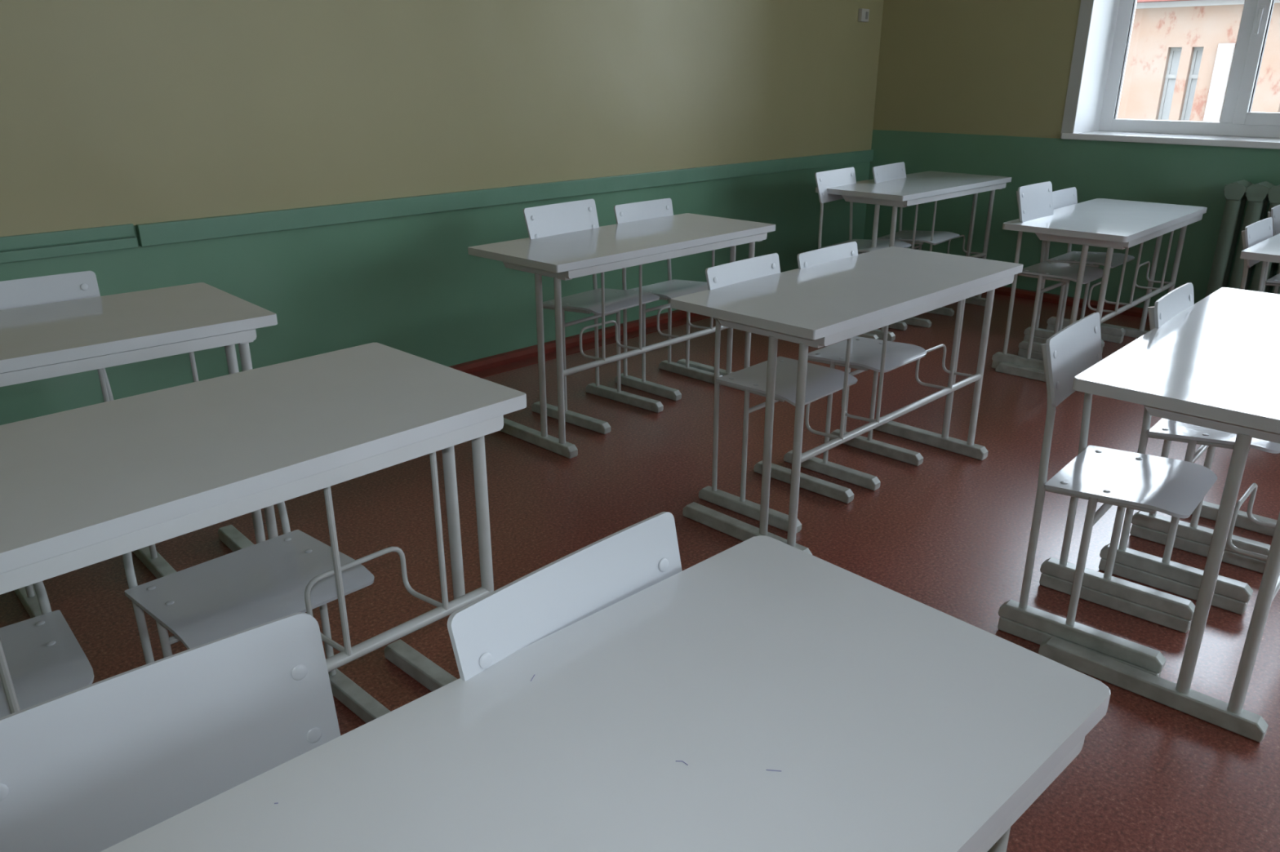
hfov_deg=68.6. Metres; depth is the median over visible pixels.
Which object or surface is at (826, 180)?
chair
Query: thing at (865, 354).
chair
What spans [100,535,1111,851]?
school desk
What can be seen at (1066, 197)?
chair
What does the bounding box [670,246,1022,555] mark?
school desk
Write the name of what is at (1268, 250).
school desk
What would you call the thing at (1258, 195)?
radiator
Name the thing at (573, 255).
school desk
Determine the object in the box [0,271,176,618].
chair
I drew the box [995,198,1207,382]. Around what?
school desk
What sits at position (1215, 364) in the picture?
school desk
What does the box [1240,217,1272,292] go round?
chair
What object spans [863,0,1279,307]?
wall
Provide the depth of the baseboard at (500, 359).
5.00 m
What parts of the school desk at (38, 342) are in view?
support rod, support rod, leg, leg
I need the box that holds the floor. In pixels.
[0,292,1279,851]
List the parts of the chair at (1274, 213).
post, seat rail, seat, backrest, post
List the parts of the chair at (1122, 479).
post, backrest, post, leg, seat rail, leg, seat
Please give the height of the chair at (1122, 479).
0.810 m
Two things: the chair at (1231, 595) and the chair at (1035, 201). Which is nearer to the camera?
the chair at (1231, 595)
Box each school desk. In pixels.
[0,282,278,551]
[0,342,526,714]
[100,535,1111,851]
[467,213,775,458]
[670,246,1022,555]
[815,170,1011,341]
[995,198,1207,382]
[1038,287,1279,742]
[1240,233,1279,262]
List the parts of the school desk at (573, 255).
leg, leg, support rod, support rod, foot rail, support rod, leg, leg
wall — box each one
[0,0,883,425]
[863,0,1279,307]
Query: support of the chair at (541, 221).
on the floor
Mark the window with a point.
(1104, 31)
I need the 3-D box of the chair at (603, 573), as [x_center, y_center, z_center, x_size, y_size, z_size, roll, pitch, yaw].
[0.045,0.595,1.253,0.419,0.810,0.395,18,27,40]
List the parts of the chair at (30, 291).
leg, backrest, post, leg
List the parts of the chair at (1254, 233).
post, backrest, post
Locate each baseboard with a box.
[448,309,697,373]
[994,286,1149,319]
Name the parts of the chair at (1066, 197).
post, backrest, leg, post, seat rail, leg, seat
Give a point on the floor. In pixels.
(948, 533)
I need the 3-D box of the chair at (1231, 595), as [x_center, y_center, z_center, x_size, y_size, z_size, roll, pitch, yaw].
[1.633,0.047,2.682,0.396,0.824,0.370,18,27,39]
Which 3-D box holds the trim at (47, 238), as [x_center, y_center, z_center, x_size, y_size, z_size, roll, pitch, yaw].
[-2.620,-0.454,2.743,0.022,0.044,2.145,19,28,41]
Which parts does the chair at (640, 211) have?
post, leg, backrest, seat rail, seat, post, leg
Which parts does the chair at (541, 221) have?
backrest, leg, seat rail, post, seat, leg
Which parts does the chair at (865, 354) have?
backrest, leg, seat rail, post, seat, leg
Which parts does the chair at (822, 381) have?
post, backrest, leg, seat rail, seat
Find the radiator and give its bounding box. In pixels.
[1205,179,1279,297]
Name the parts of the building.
pane, pane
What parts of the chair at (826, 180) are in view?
post, backrest, post, seat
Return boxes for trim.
[0,223,135,250]
[0,236,137,263]
[135,149,873,246]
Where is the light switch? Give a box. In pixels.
[857,8,869,22]
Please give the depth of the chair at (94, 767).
1.08 m
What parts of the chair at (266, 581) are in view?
post, leg, seat, post, leg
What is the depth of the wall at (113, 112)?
4.13 m
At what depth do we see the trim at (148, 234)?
4.34 m
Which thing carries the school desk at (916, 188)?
on the floor
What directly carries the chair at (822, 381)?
on the floor
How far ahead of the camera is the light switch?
6.26 m
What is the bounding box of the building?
[1116,0,1279,121]
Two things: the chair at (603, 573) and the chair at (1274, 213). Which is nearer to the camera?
the chair at (603, 573)
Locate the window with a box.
[1060,0,1279,149]
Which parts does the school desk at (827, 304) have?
leg, leg, support rod, support rod, foot rail, leg, support rod, leg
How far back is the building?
17.21 m
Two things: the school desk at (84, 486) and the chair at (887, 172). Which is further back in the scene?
the chair at (887, 172)
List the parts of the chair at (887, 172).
backrest, post, seat rail, seat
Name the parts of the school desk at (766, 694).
leg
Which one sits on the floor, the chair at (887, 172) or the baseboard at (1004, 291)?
the chair at (887, 172)
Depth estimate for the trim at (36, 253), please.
3.30 m
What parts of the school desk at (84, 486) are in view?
support rod, support rod, foot rail, support rod, leg, leg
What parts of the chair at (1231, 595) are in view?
post, post, backrest, leg, seat rail, leg, seat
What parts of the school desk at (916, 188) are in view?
leg, leg, support rod, support rod, leg, support rod, foot rail, leg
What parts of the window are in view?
sill, sash, handle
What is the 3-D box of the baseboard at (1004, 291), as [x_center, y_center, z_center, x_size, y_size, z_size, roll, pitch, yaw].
[4.449,-0.205,4.446,7.900,0.048,0.050,19,28,41]
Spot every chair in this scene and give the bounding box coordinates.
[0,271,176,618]
[0,581,93,718]
[0,612,340,851]
[122,502,390,723]
[447,511,682,681]
[523,199,663,434]
[613,198,722,400]
[698,253,857,533]
[783,241,926,490]
[814,167,911,339]
[872,161,959,328]
[991,181,1103,370]
[997,312,1217,677]
[1023,186,1134,351]
[1098,282,1279,614]
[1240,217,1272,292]
[1262,204,1279,293]
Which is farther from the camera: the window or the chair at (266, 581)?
the window
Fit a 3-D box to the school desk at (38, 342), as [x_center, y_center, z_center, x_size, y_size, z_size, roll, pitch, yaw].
[-1.599,0.179,2.345,1.302,0.817,0.536,-18,27,-39]
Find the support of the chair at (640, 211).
on the floor
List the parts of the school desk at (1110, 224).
leg, leg, support rod, support rod, foot rail, leg, support rod, leg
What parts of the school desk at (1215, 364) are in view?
leg, leg, foot rail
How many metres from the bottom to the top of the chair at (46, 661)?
0.725 m
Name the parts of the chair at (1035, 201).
post, leg, backrest, post, seat rail, leg, seat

